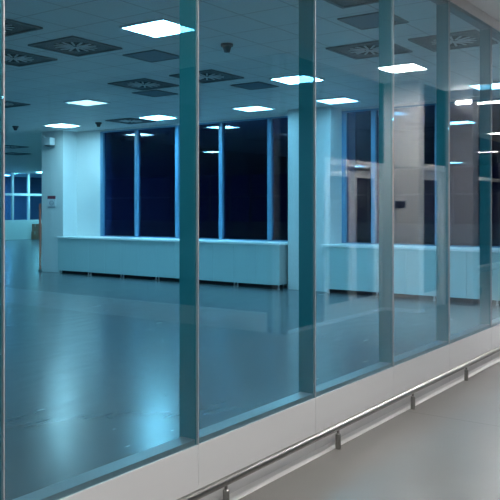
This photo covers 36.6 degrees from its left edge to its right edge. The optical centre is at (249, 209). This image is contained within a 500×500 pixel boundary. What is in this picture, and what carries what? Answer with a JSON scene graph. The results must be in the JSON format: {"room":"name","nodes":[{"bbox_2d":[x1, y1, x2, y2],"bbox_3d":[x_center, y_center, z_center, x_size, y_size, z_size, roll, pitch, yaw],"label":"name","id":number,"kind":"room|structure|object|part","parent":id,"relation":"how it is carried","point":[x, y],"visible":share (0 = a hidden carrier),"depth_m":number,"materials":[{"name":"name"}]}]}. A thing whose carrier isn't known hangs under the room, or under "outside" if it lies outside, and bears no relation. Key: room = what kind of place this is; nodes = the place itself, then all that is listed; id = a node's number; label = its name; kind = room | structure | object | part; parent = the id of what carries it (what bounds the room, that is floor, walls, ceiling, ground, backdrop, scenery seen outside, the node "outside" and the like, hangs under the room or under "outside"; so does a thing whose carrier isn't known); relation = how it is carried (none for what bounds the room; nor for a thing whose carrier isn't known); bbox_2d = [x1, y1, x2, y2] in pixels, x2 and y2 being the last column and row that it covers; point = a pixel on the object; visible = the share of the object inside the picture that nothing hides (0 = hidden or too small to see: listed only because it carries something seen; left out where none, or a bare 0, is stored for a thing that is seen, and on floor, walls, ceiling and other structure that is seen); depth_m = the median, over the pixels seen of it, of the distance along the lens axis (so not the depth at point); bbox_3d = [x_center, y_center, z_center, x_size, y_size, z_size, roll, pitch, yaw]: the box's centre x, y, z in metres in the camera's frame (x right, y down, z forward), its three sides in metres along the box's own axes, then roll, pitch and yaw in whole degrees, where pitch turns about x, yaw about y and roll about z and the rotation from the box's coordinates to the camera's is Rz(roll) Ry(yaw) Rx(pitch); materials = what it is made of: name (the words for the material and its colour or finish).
{"room":"office building corridor","nodes":[
{"label":"office building corridor","id":0,"kind":"room"},
{"bbox_2d":[5,176,41,219],"bbox_3d":[-18.754,-0.200,40.277,0.200,3.600,24.000,0,0,35],"label":"window","id":1,"kind":"structure","parent":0,"point":[20,183],"depth_m":46.80,"materials":[{"name":"blue"}]},
{"bbox_2d":[5,171,41,239],"bbox_3d":[-13.519,-0.200,39.015,0.200,3.600,20.000,0,0,35],"label":"wall","id":2,"kind":"structure","parent":0,"point":[14,229],"depth_m":40.51,"materials":[{"name":"white paint"}]},
{"bbox_2d":[5,172,41,219],"bbox_3d":[-13.494,-0.695,38.998,0.160,2.510,20.000,0,0,35],"label":"window frame","id":3,"kind":"structure","parent":2,"relation":"in","point":[12,194],"depth_m":40.55,"materials":[{"name":"grey metal"}]},
{"bbox_2d":[77,130,111,235],"bbox_3d":[-3.991,-0.200,19.383,0.860,3.600,0.400,0,0,35],"label":"wall pier","id":4,"kind":"object","parent":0,"point":[88,142],"visible":0.57,"depth_m":19.22,"materials":[{"name":"white paint"}]},
{"bbox_2d":[5,239,499,499],"bbox_3d":[-5.410,1.660,19.163,54.000,0.120,43.000,0,0,35],"label":"floor","id":5,"kind":"structure","parent":0,"point":[92,362],"depth_m":7.12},
{"bbox_2d":[31,231,41,238],"bbox_3d":[-11.357,1.389,40.853,0.600,0.423,0.624,0,0,35],"label":"cardboard box","id":6,"kind":"object","parent":5,"relation":"on","point":[34,234],"visible":0.47,"depth_m":40.59,"materials":[{"name":"beige cardboard"}]},
{"bbox_2d":[32,224,41,230],"bbox_3d":[-11.357,0.974,40.853,0.550,0.403,0.584,0,0,35],"label":"cardboard box","id":7,"kind":"object","parent":6,"relation":"on","point":[35,227],"visible":0.48,"depth_m":40.61,"materials":[{"name":"beige cardboard"}]},
{"bbox_2d":[38,204,41,271],"bbox_3d":[-5.411,0.725,19.507,0.109,1.750,0.109,0,0,35],"label":"barrier post","id":8,"kind":"object","parent":5,"relation":"on","point":[39,269],"visible":1,"depth_m":19.48,"materials":[{"name":"grey metal"}]},
{"bbox_2d":[42,130,76,272],"bbox_3d":[-4.749,-0.200,19.767,0.820,3.600,1.050,0,0,35],"label":"column","id":9,"kind":"structure","parent":5,"relation":"on","point":[59,161],"depth_m":19.33,"materials":[{"name":"white paint"}]},
{"bbox_2d":[41,135,54,146],"bbox_3d":[-5.179,-1.755,19.304,0.446,0.301,0.202,0,0,35],"label":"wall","id":10,"kind":"structure","parent":9,"relation":"attached to","point":[50,142],"depth_m":19.16,"materials":[{"name":"white paint"}]},
{"bbox_2d":[47,196,55,207],"bbox_3d":[-5.065,-0.200,19.338,0.310,0.300,0.016,0,0,35],"label":"safety sign","id":11,"kind":"object","parent":9,"relation":"attached to","point":[51,199],"visible":1,"depth_m":19.33,"materials":[{"name":"white plastic"}]},
{"bbox_3d":[-5.064,-0.200,19.340,0.310,0.300,0.012,0,0,35],"label":"panel","id":12,"kind":"part","parent":11,"relation":"part of","materials":[{"name":"white plastic"}]},
{"bbox_2d":[58,238,92,275],"bbox_3d":[-4.183,1.157,18.845,1.096,0.885,0.600,0,0,35],"label":"base cabinet","id":13,"kind":"object","parent":5,"relation":"on","point":[72,253],"visible":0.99,"depth_m":18.60,"materials":[{"name":"grey wood"}]},
{"bbox_3d":[-4.575,1.115,18.767,0.545,0.798,0.020,0,0,35],"label":"door","id":14,"kind":"part","parent":13,"relation":"part of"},
{"bbox_3d":[-4.126,1.115,18.449,0.545,0.798,0.020,0,0,35],"label":"door","id":15,"kind":"part","parent":13,"relation":"part of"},
{"bbox_2d":[88,239,124,277],"bbox_3d":[-3.286,1.157,18.208,1.096,0.885,0.600,0,0,35],"label":"base cabinet","id":16,"kind":"object","parent":5,"relation":"on","point":[104,256],"visible":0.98,"depth_m":17.96,"materials":[{"name":"grey"}]},
{"bbox_3d":[-3.678,1.115,18.131,0.545,0.798,0.020,0,0,35],"label":"door","id":17,"kind":"part","parent":16,"relation":"part of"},
{"bbox_3d":[-3.229,1.115,17.813,0.545,0.798,0.020,0,0,35],"label":"door","id":18,"kind":"part","parent":16,"relation":"part of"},
{"bbox_2d":[121,240,159,280],"bbox_3d":[-2.389,1.157,17.572,1.096,0.885,0.600,0,0,35],"label":"base cabinet","id":19,"kind":"object","parent":5,"relation":"on","point":[138,258],"visible":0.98,"depth_m":17.32,"materials":[{"name":"grey wood"}]},
{"bbox_3d":[-2.781,1.115,17.494,0.545,0.798,0.020,0,0,35],"label":"door","id":20,"kind":"part","parent":19,"relation":"part of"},
{"bbox_3d":[-2.332,1.115,17.176,0.545,0.798,0.020,0,0,35],"label":"door","id":21,"kind":"part","parent":19,"relation":"part of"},
{"bbox_2d":[156,241,178,281],"bbox_3d":[-1.491,1.157,16.935,1.096,0.885,0.600,0,0,35],"label":"base cabinet","id":22,"kind":"object","parent":5,"relation":"on","point":[167,253],"visible":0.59,"depth_m":16.83,"materials":[{"name":"grey wood"}]},
{"bbox_3d":[-1.435,1.115,16.540,0.545,0.798,0.020,0,0,35],"label":"door","id":23,"kind":"part","parent":22,"relation":"part of","materials":[{"name":"white laminate"}]},
{"bbox_2d":[199,243,238,285],"bbox_3d":[-0.594,1.157,16.299,1.096,0.885,0.600,0,0,35],"label":"base cabinet","id":24,"kind":"object","parent":5,"relation":"on","point":[216,260],"visible":0.58,"depth_m":16.01,"materials":[{"name":"grey wood"}]},
{"bbox_3d":[-0.986,1.115,16.222,0.545,0.798,0.020,0,0,35],"label":"door","id":25,"kind":"part","parent":24,"relation":"part of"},
{"bbox_3d":[-0.538,1.115,15.903,0.545,0.798,0.020,0,0,35],"label":"door","id":26,"kind":"part","parent":24,"relation":"part of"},
{"bbox_2d":[235,244,287,289],"bbox_3d":[0.303,1.157,15.662,1.096,0.885,0.600,0,0,35],"label":"base cabinet","id":27,"kind":"object","parent":5,"relation":"on","point":[263,266],"visible":1,"depth_m":15.36,"materials":[{"name":"grey wood"}]},
{"bbox_2d":[57,236,287,244],"bbox_3d":[-1.913,0.693,17.253,6.685,0.042,0.670,0,0,35],"label":"countertop","id":28,"kind":"structure","parent":27,"relation":"on","point":[70,237],"depth_m":16.96,"materials":[{"name":"white"}]},
{"bbox_3d":[-0.089,1.115,15.585,0.545,0.798,0.020,0,0,35],"label":"door","id":29,"kind":"part","parent":27,"relation":"part of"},
{"bbox_3d":[0.359,1.115,15.267,0.545,0.798,0.020,0,0,35],"label":"door","id":30,"kind":"part","parent":27,"relation":"part of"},
{"bbox_2d":[288,106,355,291],"bbox_3d":[1.462,-0.200,15.361,0.970,3.600,1.050,0,0,35],"label":"column","id":31,"kind":"structure","parent":5,"relation":"on","point":[329,118],"depth_m":14.92,"materials":[{"name":"white paint"}]},
{"bbox_2d":[177,346,499,499],"bbox_3d":[0.896,1.515,5.495,0.046,0.170,14.000,0,0,35],"label":"rail","id":32,"kind":"object","parent":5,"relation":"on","point":[225,481],"visible":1,"depth_m":4.88,"materials":[{"name":"metal"}]},
{"bbox_3d":[-0.128,1.537,4.051,0.036,0.126,0.036,0,0,35],"label":"post","id":33,"kind":"part","parent":32,"relation":"part of","materials":[{"name":"metal"}]},
{"bbox_3d":[0.590,1.537,5.062,0.036,0.126,0.036,0,0,35],"label":"post","id":34,"kind":"part","parent":32,"relation":"part of","materials":[{"name":"metal"}]},
{"bbox_3d":[1.307,1.537,6.074,0.036,0.126,0.036,0,0,35],"label":"post","id":35,"kind":"part","parent":32,"relation":"part of","materials":[{"name":"metal"}]},
{"bbox_3d":[2.025,1.537,7.085,0.036,0.126,0.036,0,0,35],"label":"post","id":36,"kind":"part","parent":32,"relation":"part of","materials":[{"name":"metal"}]},
{"bbox_2d":[326,247,378,296],"bbox_3d":[2.065,1.157,14.413,1.096,0.885,0.600,0,0,35],"label":"base cabinet","id":37,"kind":"object","parent":5,"relation":"on","point":[348,270],"visible":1,"depth_m":14.16,"materials":[{"name":"grey wood"}]},
{"bbox_3d":[1.673,1.115,14.335,0.545,0.798,0.020,0,0,35],"label":"door","id":38,"kind":"part","parent":37,"relation":"part of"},
{"bbox_3d":[2.121,1.115,14.017,0.545,0.798,0.020,0,0,35],"label":"door","id":39,"kind":"part","parent":37,"relation":"part of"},
{"bbox_2d":[378,249,435,300],"bbox_3d":[2.962,1.157,13.776,1.096,0.885,0.600,0,0,35],"label":"base cabinet","id":40,"kind":"object","parent":5,"relation":"on","point":[414,270],"visible":0.59,"depth_m":13.45,"materials":[{"name":"grey wood"}]},
{"bbox_3d":[2.570,1.115,13.699,0.545,0.798,0.020,0,0,35],"label":"door","id":41,"kind":"part","parent":40,"relation":"part of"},
{"bbox_3d":[3.018,1.115,13.381,0.545,0.798,0.020,0,0,35],"label":"door","id":42,"kind":"part","parent":40,"relation":"part of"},
{"bbox_2d":[450,251,499,305],"bbox_3d":[3.859,1.157,13.140,1.096,0.885,0.600,0,0,35],"label":"base cabinet","id":43,"kind":"object","parent":5,"relation":"on","point":[464,265],"visible":0.66,"depth_m":12.88,"materials":[{"name":"grey wood"}]},
{"bbox_3d":[3.467,1.115,13.062,0.545,0.798,0.020,0,0,35],"label":"door","id":44,"kind":"part","parent":43,"relation":"part of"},
{"bbox_3d":[3.916,1.115,12.744,0.545,0.798,0.020,0,0,35],"label":"door","id":45,"kind":"part","parent":43,"relation":"part of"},
{"bbox_2d":[499,253,499,300],"bbox_3d":[4.756,1.157,12.504,1.096,0.885,0.600,0,0,35],"label":"base cabinet","id":46,"kind":"object","parent":5,"relation":"on","point":[499,253],"visible":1,"depth_m":12.57,"materials":[{"name":"grey wood"}]},
{"bbox_2d":[321,243,499,252],"bbox_3d":[3.358,0.693,13.514,4.440,0.042,0.670,0,0,35],"label":"countertop","id":47,"kind":"structure","parent":46,"relation":"on","point":[407,247],"depth_m":13.64,"materials":[{"name":"white"}]},
{"bbox_2d":[5,0,499,177],"bbox_3d":[-5.410,-2.060,19.163,54.000,0.120,43.000,0,0,35],"label":"ceiling","id":48,"kind":"structure","parent":0,"point":[264,34],"depth_m":11.30,"materials":[{"name":"white paint"}]},
{"bbox_2d":[5,145,26,148],"bbox_3d":[-7.599,-1.990,24.027,0.800,0.020,0.800,0,0,35],"label":"ceiling vent","id":49,"kind":"object","parent":48,"relation":"in","point":[6,146],"visible":0.77,"depth_m":23.96,"materials":[{"name":"black metal"}]},
{"bbox_2d":[5,152,27,154],"bbox_3d":[-8.400,-1.990,27.047,0.800,0.020,0.800,0,0,35],"label":"ceiling vent","id":50,"kind":"object","parent":48,"relation":"in","point":[11,153],"visible":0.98,"depth_m":26.95,"materials":[{"name":"black metal"}]},
{"bbox_2d":[5,101,30,107],"bbox_3d":[-4.720,-1.990,14.260,0.800,0.020,0.800,0,0,35],"label":"ceiling vent","id":51,"kind":"object","parent":48,"relation":"in","point":[8,104],"visible":0.73,"depth_m":14.34,"materials":[{"name":"black metal"}]},
{"bbox_2d":[5,18,42,36],"bbox_3d":[-2.831,-1.990,8.212,0.800,0.020,0.800,0,0,35],"label":"ceiling vent","id":52,"kind":"object","parent":48,"relation":"in","point":[12,27],"visible":0.84,"depth_m":8.28,"materials":[{"name":"black metal"}]},
{"bbox_3d":[-2.831,-1.992,8.212,0.722,0.001,0.722,0,0,35],"label":"plate","id":53,"kind":"part","parent":52,"relation":"part of","materials":[{"name":"grey metal"}]},
{"bbox_2d":[5,49,57,66],"bbox_3d":[-3.113,-1.990,9.957,0.800,0.020,0.800,0,0,35],"label":"ceiling vent","id":54,"kind":"object","parent":48,"relation":"in","point":[12,57],"visible":0.88,"depth_m":9.99,"materials":[{"name":"black metal"}]},
{"bbox_3d":[-3.113,-1.992,9.957,0.722,0.001,0.722,0,0,35],"label":"plate","id":55,"kind":"part","parent":54,"relation":"part of","materials":[{"name":"grey metal"}]},
{"bbox_2d":[43,123,80,127],"bbox_3d":[-4.447,-1.989,17.928,0.644,0.022,0.584,0,0,35],"label":"recessed light","id":56,"kind":"object","parent":48,"relation":"in","point":[60,125],"visible":1,"depth_m":17.88,"materials":[{"name":"white plastic"}]},
{"bbox_2d":[48,124,73,127],"bbox_3d":[-4.447,-1.990,17.928,0.600,0.012,0.540,0,0,35],"label":"diffuser","id":57,"kind":"object","parent":56,"relation":"attached to","point":[51,125],"depth_m":17.88,"materials":[{"name":"white plastic"}]},
{"bbox_2d":[28,36,121,56],"bbox_3d":[-2.134,-1.990,9.263,0.800,0.020,0.800,0,0,35],"label":"ceiling vent","id":58,"kind":"object","parent":48,"relation":"in","point":[70,45],"visible":1,"depth_m":9.23,"materials":[{"name":"grey metal"}]},
{"bbox_3d":[-2.134,-1.992,9.263,0.722,0.001,0.722,0,0,35],"label":"plate","id":59,"kind":"part","parent":58,"relation":"part of","materials":[{"name":"grey metal"}]},
{"bbox_2d":[63,99,110,105],"bbox_3d":[-3.032,-1.989,14.081,0.644,0.022,0.584,0,0,35],"label":"recessed light","id":60,"kind":"object","parent":48,"relation":"in","point":[84,102],"visible":1,"depth_m":14.04,"materials":[{"name":"white plastic"}]},
{"bbox_2d":[67,100,105,105],"bbox_3d":[-3.032,-1.990,14.081,0.600,0.012,0.540,0,0,35],"label":"diffuser","id":61,"kind":"object","parent":60,"relation":"attached to","point":[77,102],"depth_m":14.04,"materials":[{"name":"white plastic"}]},
{"bbox_2d":[105,118,155,123],"bbox_3d":[-2.683,-1.990,17.045,0.800,0.020,0.800,0,0,35],"label":"ceiling vent","id":62,"kind":"object","parent":48,"relation":"in","point":[124,120],"visible":1,"depth_m":17.03,"materials":[{"name":"black metal"}]},
{"bbox_3d":[-2.683,-1.992,17.045,0.722,0.001,0.722,0,0,35],"label":"plate","id":63,"kind":"part","parent":62,"relation":"part of","materials":[{"name":"grey metal"}]},
{"bbox_2d":[108,78,178,90],"bbox_3d":[-1.692,-1.990,12.063,0.800,0.020,0.800,0,0,35],"label":"ceiling vent","id":64,"kind":"object","parent":48,"relation":"in","point":[142,84],"visible":1,"depth_m":12.03,"materials":[{"name":"black metal"}]},
{"bbox_3d":[-1.692,-1.992,12.063,0.722,0.001,0.722,0,0,35],"label":"plate","id":65,"kind":"part","parent":64,"relation":"part of","materials":[{"name":"grey metal"}]},
{"bbox_2d":[119,18,178,37],"bbox_3d":[-0.997,-1.989,8.309,0.644,0.022,0.584,0,0,35],"label":"recessed light","id":66,"kind":"object","parent":48,"relation":"in","point":[160,27],"visible":0.76,"depth_m":8.25,"materials":[{"name":"white plastic"}]},
{"bbox_2d":[122,49,178,62],"bbox_3d":[-1.257,-1.993,9.842,0.560,0.014,0.560,0,0,35],"label":"ceiling panel","id":67,"kind":"object","parent":48,"relation":"attached to","point":[154,55],"visible":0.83,"depth_m":9.83,"materials":[{"name":"grey"}]},
{"bbox_2d":[132,90,177,96],"bbox_3d":[-1.629,-1.993,12.999,0.560,0.014,0.560,0,0,35],"label":"ceiling panel","id":68,"kind":"object","parent":48,"relation":"attached to","point":[152,93],"visible":1,"depth_m":12.99,"materials":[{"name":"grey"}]},
{"bbox_2d":[137,115,177,119],"bbox_3d":[-1.995,-1.989,16.373,0.644,0.022,0.584,0,0,35],"label":"recessed light","id":69,"kind":"object","parent":48,"relation":"in","point":[151,117],"visible":1,"depth_m":16.32,"materials":[{"name":"white plastic"}]},
{"bbox_2d":[142,116,170,119],"bbox_3d":[-1.995,-1.990,16.373,0.600,0.012,0.540,0,0,35],"label":"diffuser","id":70,"kind":"object","parent":69,"relation":"attached to","point":[144,117],"depth_m":16.32,"materials":[{"name":"white plastic"}]},
{"bbox_2d":[169,69,243,83],"bbox_3d":[-0.645,-1.990,11.345,0.800,0.020,0.800,0,0,35],"label":"ceiling vent","id":71,"kind":"object","parent":48,"relation":"in","point":[205,76],"visible":0.71,"depth_m":11.31,"materials":[{"name":"black metal"}]},
{"bbox_3d":[-0.645,-1.992,11.345,0.722,0.001,0.722,0,0,35],"label":"plate","id":72,"kind":"part","parent":71,"relation":"part of","materials":[{"name":"grey metal"}]},
{"bbox_2d":[221,43,232,52],"bbox_3d":[-0.279,-1.950,9.148,0.148,0.100,0.148,0,0,35],"label":"smoke detector","id":73,"kind":"object","parent":48,"relation":"attached to","point":[226,46],"visible":1,"depth_m":9.11,"materials":[{"name":"grey plastic"}]},
{"bbox_2d":[231,105,274,111],"bbox_3d":[0.061,-1.989,14.915,0.644,0.022,0.584,0,0,35],"label":"recessed light","id":74,"kind":"object","parent":48,"relation":"in","point":[254,107],"visible":1,"depth_m":14.87,"materials":[{"name":"white plastic"}]},
{"bbox_2d":[236,106,268,110],"bbox_3d":[0.061,-1.990,14.915,0.600,0.012,0.540,0,0,35],"label":"diffuser","id":75,"kind":"object","parent":74,"relation":"attached to","point":[245,108],"depth_m":14.87,"materials":[{"name":"white plastic"}]},
{"bbox_2d":[230,81,278,89],"bbox_3d":[0.076,-1.993,12.206,0.560,0.014,0.560,0,0,35],"label":"ceiling panel","id":76,"kind":"object","parent":48,"relation":"attached to","point":[252,85],"visible":1,"depth_m":12.15,"materials":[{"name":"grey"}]},
{"bbox_2d":[269,74,324,84],"bbox_3d":[0.724,-1.989,11.563,0.644,0.022,0.584,0,0,35],"label":"recessed light","id":77,"kind":"object","parent":48,"relation":"in","point":[292,79],"visible":0.69,"depth_m":11.55,"materials":[{"name":"white plastic"}]},
{"bbox_2d":[273,76,319,83],"bbox_3d":[0.724,-1.990,11.563,0.600,0.012,0.540,0,0,35],"label":"diffuser","id":78,"kind":"object","parent":77,"relation":"attached to","point":[284,79],"depth_m":11.55,"materials":[{"name":"white plastic"}]},
{"bbox_2d":[100,95,499,131],"bbox_3d":[0.984,-1.975,15.793,11.410,0.050,0.300,0,0,35],"label":"trim","id":79,"kind":"structure","parent":48,"relation":"attached to","point":[493,96],"depth_m":15.91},
{"bbox_2d":[316,97,359,103],"bbox_3d":[1.594,-1.989,13.827,0.644,0.022,0.584,0,0,35],"label":"recessed light","id":80,"kind":"object","parent":48,"relation":"in","point":[337,100],"visible":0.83,"depth_m":13.78,"materials":[{"name":"white plastic"}]},
{"bbox_2d":[324,0,378,8],"bbox_3d":[1.005,-1.990,6.913,0.800,0.020,0.800,0,0,35],"label":"ceiling vent","id":81,"kind":"object","parent":48,"relation":"in","point":[342,4],"visible":1,"depth_m":7.28,"materials":[{"name":"black metal"}]},
{"bbox_3d":[1.005,-1.992,6.913,0.722,0.001,0.722,0,0,35],"label":"plate","id":82,"kind":"part","parent":81,"relation":"part of","materials":[{"name":"grey metal"}]},
{"bbox_2d":[326,40,412,59],"bbox_3d":[1.492,-1.990,9.449,0.800,0.020,0.800,0,0,35],"label":"ceiling vent","id":83,"kind":"object","parent":48,"relation":"in","point":[370,49],"visible":0.77,"depth_m":9.43,"materials":[{"name":"black metal"}]},
{"bbox_3d":[1.492,-1.992,9.449,0.722,0.001,0.722,0,0,35],"label":"plate","id":84,"kind":"part","parent":83,"relation":"part of","materials":[{"name":"grey metal"}]},
{"bbox_2d":[337,12,408,29],"bbox_3d":[1.303,-1.993,7.989,0.560,0.014,0.560,0,0,35],"label":"ceiling panel","id":85,"kind":"object","parent":48,"relation":"attached to","point":[369,20],"visible":0.76,"depth_m":7.97,"materials":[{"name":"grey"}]},
{"bbox_2d":[408,29,497,51],"bbox_3d":[2.407,-1.990,8.959,0.800,0.020,0.800,0,0,35],"label":"ceiling vent","id":86,"kind":"object","parent":48,"relation":"in","point":[469,38],"visible":0.71,"depth_m":8.92,"materials":[{"name":"black metal"}]},
{"bbox_3d":[2.407,-1.992,8.959,0.722,0.001,0.722,0,0,35],"label":"plate","id":87,"kind":"part","parent":86,"relation":"part of","materials":[{"name":"grey metal"}]},
{"bbox_2d":[448,0,499,31],"bbox_3d":[-0.848,-1.950,3.238,0.130,0.100,22.300,0,0,35],"label":"trim","id":88,"kind":"structure","parent":48,"relation":"attached to","point":[464,5],"depth_m":7.50,"materials":[{"name":"white"}]},
{"bbox_2d":[468,84,479,90],"bbox_3d":[3.699,-1.989,12.247,0.200,0.022,0.681,0,0,35],"label":"recessed light","id":89,"kind":"object","parent":48,"relation":"in","point":[476,86],"depth_m":12.21,"materials":[{"name":"white plastic"}]},
{"bbox_2d":[492,82,499,89],"bbox_3d":[3.923,-1.989,12.108,0.307,0.022,0.688,0,0,35],"label":"recessed light","id":90,"kind":"object","parent":48,"relation":"in","point":[495,85],"depth_m":12.11,"materials":[{"name":"white plastic"}]},
{"bbox_2d":[472,83,499,89],"bbox_3d":[3.919,-1.990,12.178,0.600,0.012,0.540,0,0,35],"label":"diffuser","id":91,"kind":"object","parent":90,"relation":"attached to","point":[494,85],"depth_m":12.21,"materials":[{"name":"white plastic"}]},
{"bbox_2d":[57,324,499,499],"bbox_3d":[0.381,1.413,4.953,0.110,0.374,16.800,0,0,35],"label":"wall","id":92,"kind":"structure","parent":0,"point":[174,476],"depth_m":4.60,"materials":[{"name":"white paint"}]},
{"bbox_2d":[0,0,194,499],"bbox_3d":[-0.669,-0.337,3.483,0.123,3.124,1.206,0,0,35],"label":"window","id":93,"kind":"structure","parent":92,"relation":"in","point":[69,486],"depth_m":2.97,"materials":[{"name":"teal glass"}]},
{"bbox_2d":[179,0,312,444],"bbox_3d":[0.026,-0.337,4.462,0.123,3.124,1.206,0,0,35],"label":"window","id":94,"kind":"structure","parent":92,"relation":"in","point":[188,9],"depth_m":3.97,"materials":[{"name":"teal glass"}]},
{"bbox_2d":[299,0,391,397],"bbox_3d":[0.720,-0.337,5.440,0.123,3.124,1.206,0,0,35],"label":"window","id":95,"kind":"structure","parent":92,"relation":"in","point":[307,8],"depth_m":4.95,"materials":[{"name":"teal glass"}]},
{"bbox_2d":[219,356,499,499],"bbox_3d":[0.462,1.582,4.944,0.032,0.036,16.600,0,0,35],"label":"baseboard","id":96,"kind":"structure","parent":92,"relation":"attached to","point":[236,495],"depth_m":5.21,"materials":[{"name":"white"}]},
{"bbox_2d":[379,0,447,366],"bbox_3d":[1.414,-0.337,6.419,0.123,3.124,1.206,0,0,35],"label":"window","id":97,"kind":"structure","parent":92,"relation":"in","point":[386,7],"depth_m":5.93,"materials":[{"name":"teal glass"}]},
{"bbox_2d":[436,0,489,343],"bbox_3d":[2.108,-0.337,7.398,0.123,3.124,1.206,0,0,35],"label":"window","id":98,"kind":"structure","parent":92,"relation":"in","point":[443,11],"depth_m":6.91,"materials":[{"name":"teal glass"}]},
{"bbox_2d":[480,26,499,327],"bbox_3d":[2.803,-0.337,8.377,0.123,3.124,1.206,0,0,35],"label":"window","id":99,"kind":"structure","parent":92,"relation":"in","point":[486,36],"depth_m":7.89,"materials":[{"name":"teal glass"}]},
{"bbox_2d":[106,236,453,285],"bbox_3d":[1.043,1.135,15.763,11.540,0.930,0.280,0,0,35],"label":"wall","id":100,"kind":"structure","parent":0,"point":[106,236],"depth_m":15.88,"materials":[{"name":"white paint"}]},
{"bbox_2d":[100,116,378,242],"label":"window","id":101,"kind":"structure","parent":100,"relation":"in","point":[269,119],"depth_m":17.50,"materials":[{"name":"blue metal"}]},
{"bbox_3d":[-1.337,-1.935,17.317,5.858,0.029,0.100,0,0,35],"label":"rail","id":102,"kind":"part","parent":101,"relation":"part of","materials":[{"name":"blue"}]},
{"bbox_3d":[-1.337,0.660,17.317,5.858,0.017,0.100,0,0,35],"label":"rail","id":103,"kind":"part","parent":101,"relation":"part of","materials":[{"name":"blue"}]},
{"bbox_2d":[342,98,499,247],"bbox_3d":[3.711,-0.640,13.735,4.578,2.619,0.100,0,0,35],"label":"window","id":104,"kind":"structure","parent":100,"relation":"in","point":[374,112],"depth_m":14.64,"materials":[{"name":"blue metal"}]},
{"bbox_3d":[3.711,-1.935,13.735,4.578,0.029,0.100,0,0,35],"label":"rail","id":105,"kind":"part","parent":104,"relation":"part of","materials":[{"name":"blue"}]},
{"bbox_3d":[3.711,0.660,13.735,4.578,0.017,0.100,0,0,35],"label":"rail","id":106,"kind":"part","parent":104,"relation":"part of","materials":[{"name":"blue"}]},
{"bbox_2d":[394,164,499,245],"bbox_3d":[1.262,-0.200,40.668,40.000,3.600,0.200,0,0,35],"label":"window","id":107,"kind":"structure","parent":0,"point":[414,187],"depth_m":35.34,"materials":[{"name":"glass"}]}
]}

